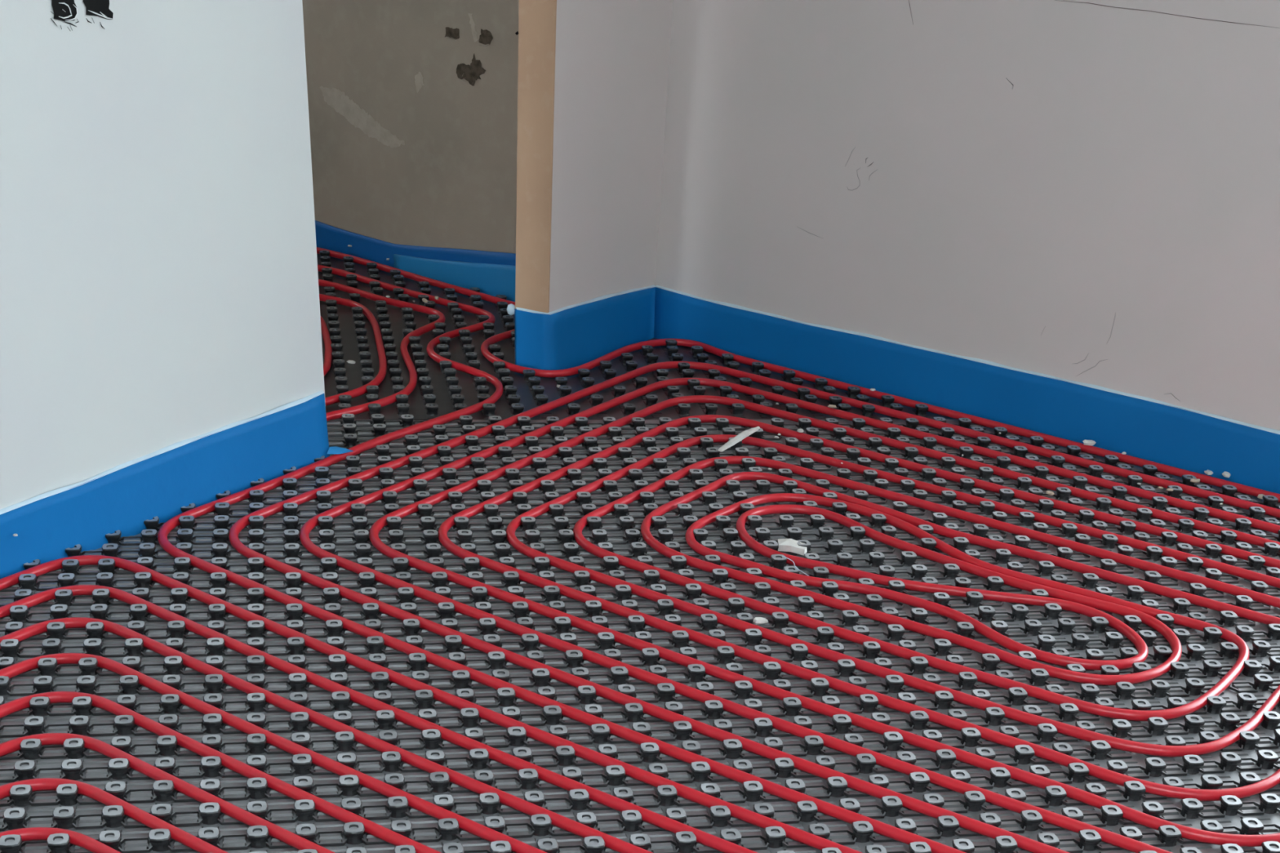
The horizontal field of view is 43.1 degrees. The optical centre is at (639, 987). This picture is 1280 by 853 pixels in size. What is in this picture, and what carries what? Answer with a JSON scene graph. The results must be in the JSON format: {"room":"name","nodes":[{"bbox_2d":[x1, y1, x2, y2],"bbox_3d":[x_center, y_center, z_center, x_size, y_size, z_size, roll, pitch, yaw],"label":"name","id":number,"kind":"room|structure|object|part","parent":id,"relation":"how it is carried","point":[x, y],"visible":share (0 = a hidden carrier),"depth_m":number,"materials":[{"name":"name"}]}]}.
{"room":"building under construction","nodes":[
{"label":"building under construction","id":0,"kind":"room"},
{"bbox_2d":[0,0,325,509],"bbox_3d":[-1.776,-1.432,1.929,0.117,2.650,3.718,25,42,25],"label":"wall","id":1,"kind":"structure","parent":0,"point":[159,289],"depth_m":3.26,"materials":[{"name":"white paint"}]},
{"bbox_2d":[50,0,79,30],"bbox_3d":[-1.040,-1.767,2.924,0.003,0.076,0.063,25,42,25],"label":"socket hole","id":2,"kind":"object","parent":1,"relation":"attached to","point":[64,11],"visible":1,"depth_m":2.93,"materials":[{"name":"black"}]},
{"bbox_2d":[83,0,113,29],"bbox_3d":[-0.995,-1.803,2.979,0.003,0.074,0.066,25,42,25],"label":"socket hole","id":3,"kind":"object","parent":1,"relation":"attached to","point":[100,8],"visible":1,"depth_m":2.98,"materials":[{"name":"black"}]},
{"bbox_2d":[0,390,329,578],"bbox_3d":[-1.431,-0.767,3.057,0.019,0.170,2.414,25,42,25],"label":"strip","id":4,"kind":"object","parent":1,"relation":"attached to","point":[162,482],"visible":0.98,"depth_m":3.52,"materials":[{"name":"blue plastic"}]},
{"bbox_2d":[329,424,404,448],"bbox_3d":[0.198,-1.243,4.058,9.000,0.068,8.625,-4,38,-10],"label":"floor","id":5,"kind":"structure","parent":0,"point":[400,424],"depth_m":4.10,"materials":[{"name":"black plastic"}]},
{"bbox_2d":[316,249,953,424],"bbox_3d":[-0.323,-2.174,5.072,2.168,0.122,2.090,-4,38,-10],"label":"mat","id":6,"kind":"object","parent":5,"relation":"on","point":[440,389],"depth_m":4.59,"materials":[{"name":"black plastic"}]},
{"bbox_2d":[320,315,332,376],"bbox_3d":[-1.004,-1.835,4.617,0.246,0.020,0.975,-4,38,-10],"label":"pipe","id":7,"kind":"object","parent":6,"relation":"on","point":[328,350],"visible":0.37,"depth_m":4.58,"materials":[{"name":"red plastic"}]},
{"bbox_2d":[346,360,355,364],"bbox_3d":[-0.811,-1.756,4.550,0.026,0.008,0.016,-4,38,-10],"label":"chip","id":8,"kind":"object","parent":6,"relation":"on","point":[351,362],"visible":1,"depth_m":4.54,"materials":[{"name":"white"}]},
{"bbox_2d":[319,293,386,405],"bbox_3d":[-0.953,-1.834,4.620,0.438,0.020,1.440,-4,38,-10],"label":"pipe","id":9,"kind":"object","parent":6,"relation":"on","point":[362,390],"visible":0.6,"depth_m":4.58,"materials":[{"name":"red plastic"}]},
{"bbox_2d":[318,279,445,421],"bbox_3d":[-0.857,-1.852,4.653,0.639,0.020,1.747,-4,38,-10],"label":"pipe","id":10,"kind":"object","parent":6,"relation":"on","point":[390,399],"visible":0.66,"depth_m":4.73,"materials":[{"name":"red plastic"}]},
{"bbox_2d":[316,247,515,305],"bbox_3d":[-0.795,-2.334,5.292,1.396,0.020,0.056,25,42,25],"label":"pipe","id":11,"kind":"object","parent":6,"relation":"on","point":[359,260],"visible":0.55,"depth_m":5.23,"materials":[{"name":"red plastic"}]},
{"bbox_3d":[-0.423,-2.229,5.124,0.934,0.110,0.015,25,42,25],"label":"edge strip","id":12,"kind":"part","parent":6,"relation":"part of","materials":[{"name":"blue plastic"}]},
{"bbox_2d":[0,413,1279,852],"bbox_3d":[-0.020,-0.654,3.179,6.075,0.035,2.790,-4,38,-10],"label":"mat","id":13,"kind":"object","parent":5,"relation":"on","point":[1206,658],"visible":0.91,"depth_m":3.14,"materials":[{"name":"black plastic"}]},
{"bbox_2d":[0,826,120,852],"bbox_3d":[-1.160,0.077,2.094,1.936,0.020,0.839,-12,40,-21],"label":"pipe","id":14,"kind":"object","parent":13,"relation":"on","point":[86,842],"visible":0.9,"depth_m":2.52,"materials":[{"name":"red plastic"}]},
{"bbox_2d":[0,777,227,852],"bbox_3d":[-1.085,-0.015,2.221,2.057,0.020,0.958,-9,39,-17],"label":"pipe","id":15,"kind":"object","parent":13,"relation":"on","point":[179,835],"visible":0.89,"depth_m":2.60,"materials":[{"name":"red plastic"}]},
{"bbox_2d":[0,733,334,852],"bbox_3d":[-0.968,-0.084,2.324,2.188,0.020,1.128,-4,38,-10],"label":"pipe","id":16,"kind":"object","parent":13,"relation":"on","point":[286,837],"visible":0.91,"depth_m":2.67,"materials":[{"name":"red plastic"}]},
{"bbox_2d":[0,691,440,852],"bbox_3d":[-0.920,-0.175,2.448,2.339,0.020,1.149,-4,38,-10],"label":"pipe","id":17,"kind":"object","parent":13,"relation":"on","point":[378,831],"visible":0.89,"depth_m":2.73,"materials":[{"name":"red plastic"}]},
{"bbox_2d":[0,653,546,852],"bbox_3d":[-0.861,-0.228,2.523,2.489,0.020,1.299,-4,38,-10],"label":"pipe","id":18,"kind":"object","parent":13,"relation":"on","point":[468,825],"visible":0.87,"depth_m":2.79,"materials":[{"name":"red plastic"}]},
{"bbox_2d":[0,617,652,852],"bbox_3d":[-0.741,-0.321,2.658,2.658,0.020,1.267,0,37,-5],"label":"pipe","id":19,"kind":"object","parent":13,"relation":"on","point":[617,845],"visible":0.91,"depth_m":2.84,"materials":[{"name":"red plastic"}]},
{"bbox_2d":[0,585,757,852],"bbox_3d":[-0.653,-0.387,2.752,2.828,0.020,1.314,2,37,-3],"label":"pipe","id":20,"kind":"object","parent":13,"relation":"on","point":[713,842],"visible":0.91,"depth_m":2.89,"materials":[{"name":"red plastic"}]},
{"bbox_2d":[0,555,862,852],"bbox_3d":[-0.568,-0.450,2.842,3.004,0.020,1.350,3,37,-1],"label":"pipe","id":21,"kind":"object","parent":13,"relation":"on","point":[809,839],"visible":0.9,"depth_m":2.95,"materials":[{"name":"red plastic"}]},
{"bbox_2d":[157,264,965,852],"bbox_3d":[-0.474,-1.140,3.757,1.304,0.020,4.574,-13,41,-21],"label":"pipe","id":22,"kind":"object","parent":13,"relation":"on","point":[886,830],"visible":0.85,"depth_m":3.20,"materials":[{"name":"red plastic"}]},
{"bbox_2d":[327,446,353,454],"bbox_3d":[-0.728,-1.297,3.908,0.070,0.015,0.025,-22,44,-30],"label":"flap","id":23,"kind":"object","parent":22,"relation":"on","point":[332,450],"visible":1,"depth_m":3.90,"materials":[{"name":"blue plastic"}]},
{"bbox_2d":[228,360,1279,852],"bbox_3d":[0.753,-0.859,3.509,2.880,0.020,1.895,25,42,25],"label":"pipe","id":24,"kind":"object","parent":13,"relation":"on","point":[1029,845],"visible":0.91,"depth_m":3.42,"materials":[{"name":"red plastic"}]},
{"bbox_2d":[752,617,768,625],"bbox_3d":[0.247,-0.750,3.321,0.033,0.011,0.020,-4,38,-10],"label":"chip","id":25,"kind":"object","parent":13,"relation":"on","point":[757,620],"visible":1,"depth_m":3.32,"materials":[{"name":"white plastic"}]},
{"bbox_2d":[299,377,1279,852],"bbox_3d":[0.843,-0.815,3.461,2.879,0.020,1.678,25,42,25],"label":"pipe","id":26,"kind":"object","parent":13,"relation":"on","point":[1008,803],"visible":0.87,"depth_m":3.40,"materials":[{"name":"red plastic"}]},
{"bbox_2d":[827,404,836,408],"bbox_3d":[0.522,-1.577,4.399,0.025,0.007,0.013,-4,38,-10],"label":"chip","id":27,"kind":"object","parent":26,"relation":"on","point":[828,406],"visible":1,"depth_m":4.40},
{"bbox_2d":[777,538,807,555],"bbox_3d":[0.338,-0.989,3.636,0.072,0.020,0.041,16,39,15],"label":"wedge","id":28,"kind":"object","parent":13,"relation":"on","point":[784,544],"visible":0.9,"depth_m":3.63,"materials":[{"name":"white plastic"}]},
{"bbox_2d":[368,395,1279,847],"bbox_3d":[0.932,-0.772,3.413,2.880,0.020,1.462,25,42,25],"label":"pipe","id":29,"kind":"object","parent":13,"relation":"on","point":[1093,800],"visible":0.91,"depth_m":3.35,"materials":[{"name":"red plastic"}]},
{"bbox_2d":[438,414,1279,800],"bbox_3d":[1.025,-0.730,3.367,2.890,0.020,1.240,24,42,24],"label":"pipe","id":30,"kind":"object","parent":13,"relation":"on","point":[1055,757],"visible":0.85,"depth_m":3.39,"materials":[{"name":"red plastic"}]},
{"bbox_2d":[796,428,803,432],"bbox_3d":[0.419,-1.453,4.229,0.019,0.007,0.016,-24,45,-32],"label":"chip","id":31,"kind":"object","parent":30,"relation":"on","point":[800,430],"visible":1,"depth_m":4.22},
{"bbox_2d":[480,328,1279,502],"bbox_3d":[0.883,-1.538,4.413,2.833,0.020,0.538,17,39,16],"label":"pipe","id":32,"kind":"object","parent":13,"relation":"on","point":[1244,489],"visible":0.86,"depth_m":4.53,"materials":[{"name":"red plastic"}]},
{"bbox_2d":[1082,440,1096,445],"bbox_3d":[1.190,-1.444,4.294,0.034,0.011,0.024,-4,38,-10],"label":"crumb","id":33,"kind":"object","parent":32,"relation":"on","point":[1089,442],"visible":1,"depth_m":4.29,"materials":[{"name":"white"}]},
{"bbox_2d":[1204,469,1213,475],"bbox_3d":[1.458,-1.321,4.158,0.019,0.008,0.025,-24,46,-32],"label":"crumb","id":34,"kind":"object","parent":32,"relation":"on","point":[1207,472],"visible":1,"depth_m":4.15,"materials":[{"name":"white"}]},
{"bbox_2d":[506,434,1279,756],"bbox_3d":[1.114,-0.686,3.318,2.887,0.020,1.023,25,42,24],"label":"pipe","id":35,"kind":"object","parent":13,"relation":"on","point":[1257,718],"visible":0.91,"depth_m":3.43,"materials":[{"name":"red plastic"}]},
{"bbox_2d":[718,426,759,451],"bbox_3d":[0.248,-1.401,4.138,0.024,0.013,0.204,23,41,23],"label":"stick","id":36,"kind":"object","parent":35,"relation":"on","point":[744,434],"visible":1,"depth_m":4.13,"materials":[{"name":"white plastic"}]},
{"bbox_2d":[573,456,1279,721],"bbox_3d":[1.116,-0.684,3.315,2.676,0.020,0.804,25,42,24],"label":"pipe","id":37,"kind":"object","parent":13,"relation":"on","point":[1075,599],"visible":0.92,"depth_m":3.51,"materials":[{"name":"red plastic"}]},
{"bbox_2d":[782,555,808,576],"bbox_3d":[0.339,-0.917,3.526,0.010,0.002,0.113,-12,40,-20],"label":"thread","id":38,"kind":"object","parent":37,"relation":"on","point":[782,556],"visible":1,"depth_m":3.52,"materials":[{"name":"blue"}]},
{"bbox_2d":[1045,490,1053,495],"bbox_3d":[1.009,-1.217,3.990,0.019,0.007,0.015,-4,38,-10],"label":"crumb","id":39,"kind":"object","parent":13,"relation":"on","point":[1048,492],"visible":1,"depth_m":3.99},
{"bbox_2d":[1165,488,1173,491],"bbox_3d":[1.327,-1.246,4.060,0.019,0.006,0.012,12,38,10],"label":"crumb","id":40,"kind":"object","parent":13,"relation":"on","point":[1167,489],"visible":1,"depth_m":4.06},
{"bbox_2d":[1190,478,1199,482],"bbox_3d":[1.410,-1.287,4.115,0.027,0.009,0.018,-4,38,-10],"label":"crumb","id":41,"kind":"object","parent":13,"relation":"on","point":[1193,480],"visible":1,"depth_m":4.11,"materials":[{"name":"beige"}]},
{"bbox_2d":[1222,471,1231,477],"bbox_3d":[1.501,-1.312,4.149,0.017,0.009,0.025,-21,44,-29],"label":"crumb","id":42,"kind":"object","parent":13,"relation":"on","point":[1226,474],"visible":1,"depth_m":4.14,"materials":[{"name":"white"}]},
{"bbox_2d":[1257,493,1265,498],"bbox_3d":[1.563,-1.233,4.072,0.024,0.008,0.019,-4,38,-10],"label":"crumb","id":43,"kind":"object","parent":13,"relation":"on","point":[1260,495],"visible":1,"depth_m":4.07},
{"bbox_2d":[549,0,672,311],"bbox_3d":[-0.065,-2.905,4.030,0.154,2.650,0.627,21,40,21],"label":"wall","id":44,"kind":"structure","parent":0,"point":[612,56],"depth_m":4.41,"materials":[{"name":"grey paint"}]},
{"bbox_2d":[514,0,556,364],"bbox_3d":[-0.246,-2.575,3.951,0.114,2.100,0.004,25,42,25],"label":"trim","id":45,"kind":"structure","parent":44,"relation":"attached to","point":[536,18],"depth_m":4.24,"materials":[{"name":"beige wood"}]},
{"bbox_2d":[514,284,655,377],"bbox_3d":[-0.148,-1.933,4.711,0.130,0.172,0.543,25,42,25],"label":"strip","id":46,"kind":"object","parent":44,"relation":"attached to","point":[576,335],"visible":0.92,"depth_m":4.61,"materials":[{"name":"blue plastic"}]},
{"bbox_2d":[506,303,515,315],"bbox_3d":[-0.359,-1.889,4.517,0.026,0.032,0.025,-4,38,-10],"label":"crumb","id":47,"kind":"object","parent":46,"relation":"attached to","point":[510,308],"visible":1,"depth_m":4.51,"materials":[{"name":"white"}]},
{"bbox_2d":[302,0,1279,430],"bbox_3d":[0.786,-2.839,4.027,8.273,2.650,0.424,25,42,25],"label":"wall","id":48,"kind":"structure","parent":0,"point":[1129,166],"depth_m":4.24,"materials":[{"name":"grey paint"}]},
{"bbox_2d":[320,85,404,147],"bbox_3d":[-0.884,-2.765,5.154,0.352,0.138,0.001,25,42,25],"label":"smear","id":49,"kind":"object","parent":48,"relation":"attached to","point":[336,99],"visible":1,"depth_m":5.16,"materials":[{"name":"grey paint"}]},
{"bbox_2d":[315,220,515,267],"bbox_3d":[-0.699,-2.378,5.264,1.605,0.144,0.014,25,42,25],"label":"strip","id":50,"kind":"object","parent":48,"relation":"attached to","point":[328,237],"visible":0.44,"depth_m":5.35,"materials":[{"name":"blue plastic"}]},
{"bbox_2d":[414,71,423,92],"bbox_3d":[-0.677,-2.776,4.973,0.037,0.059,0.001,25,42,25],"label":"smear","id":51,"kind":"object","parent":48,"relation":"attached to","point":[418,77],"visible":1,"depth_m":4.97,"materials":[{"name":"grey paint"}]},
{"bbox_2d":[444,26,459,39],"bbox_3d":[-0.560,-2.842,4.828,0.057,0.030,0.002,25,42,25],"label":"hole","id":52,"kind":"object","parent":48,"relation":"attached to","point":[450,32],"visible":1,"depth_m":4.83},
{"bbox_2d":[456,53,485,85],"bbox_3d":[-0.506,-2.746,4.849,0.114,0.086,0.002,25,42,25],"label":"hole","id":53,"kind":"object","parent":48,"relation":"attached to","point":[471,73],"visible":1,"depth_m":4.86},
{"bbox_2d":[468,13,478,42],"bbox_3d":[-0.492,-2.830,4.781,0.037,0.073,0.001,25,42,25],"label":"smear","id":54,"kind":"object","parent":48,"relation":"attached to","point":[471,21],"visible":1,"depth_m":4.78,"materials":[{"name":"grey paint"}]},
{"bbox_2d":[478,28,493,46],"bbox_3d":[-0.454,-2.795,4.772,0.054,0.044,0.002,25,42,25],"label":"hole","id":55,"kind":"object","parent":48,"relation":"attached to","point":[486,37],"visible":1,"depth_m":4.77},
{"bbox_2d":[844,146,876,190],"bbox_3d":[0.591,-2.184,4.332,0.099,0.107,0.001,25,42,25],"label":"pencil mark","id":56,"kind":"object","parent":48,"relation":"attached to","point":[855,147],"visible":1,"depth_m":4.34,"materials":[{"name":"grey"}]},
{"bbox_2d":[653,284,1279,493],"bbox_3d":[1.607,-1.320,4.086,3.787,0.163,0.018,25,42,25],"label":"strip","id":57,"kind":"object","parent":48,"relation":"attached to","point":[1144,428],"visible":0.95,"depth_m":4.41,"materials":[{"name":"blue plastic"}]},
{"bbox_2d":[1072,354,1106,375],"bbox_3d":[1.174,-1.624,4.239,0.094,0.066,0.001,25,42,25],"label":"pencil mark","id":58,"kind":"object","parent":48,"relation":"attached to","point":[1087,354],"visible":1,"depth_m":4.24,"materials":[{"name":"grey"}]},
{"bbox_2d":[1055,0,1275,27],"bbox_3d":[1.215,-2.258,3.760,0.542,0.006,0.001,25,42,25],"label":"pencil line","id":59,"kind":"object","parent":48,"relation":"attached to","point":[1055,0],"depth_m":3.76,"materials":[{"name":"grey"}]}
]}

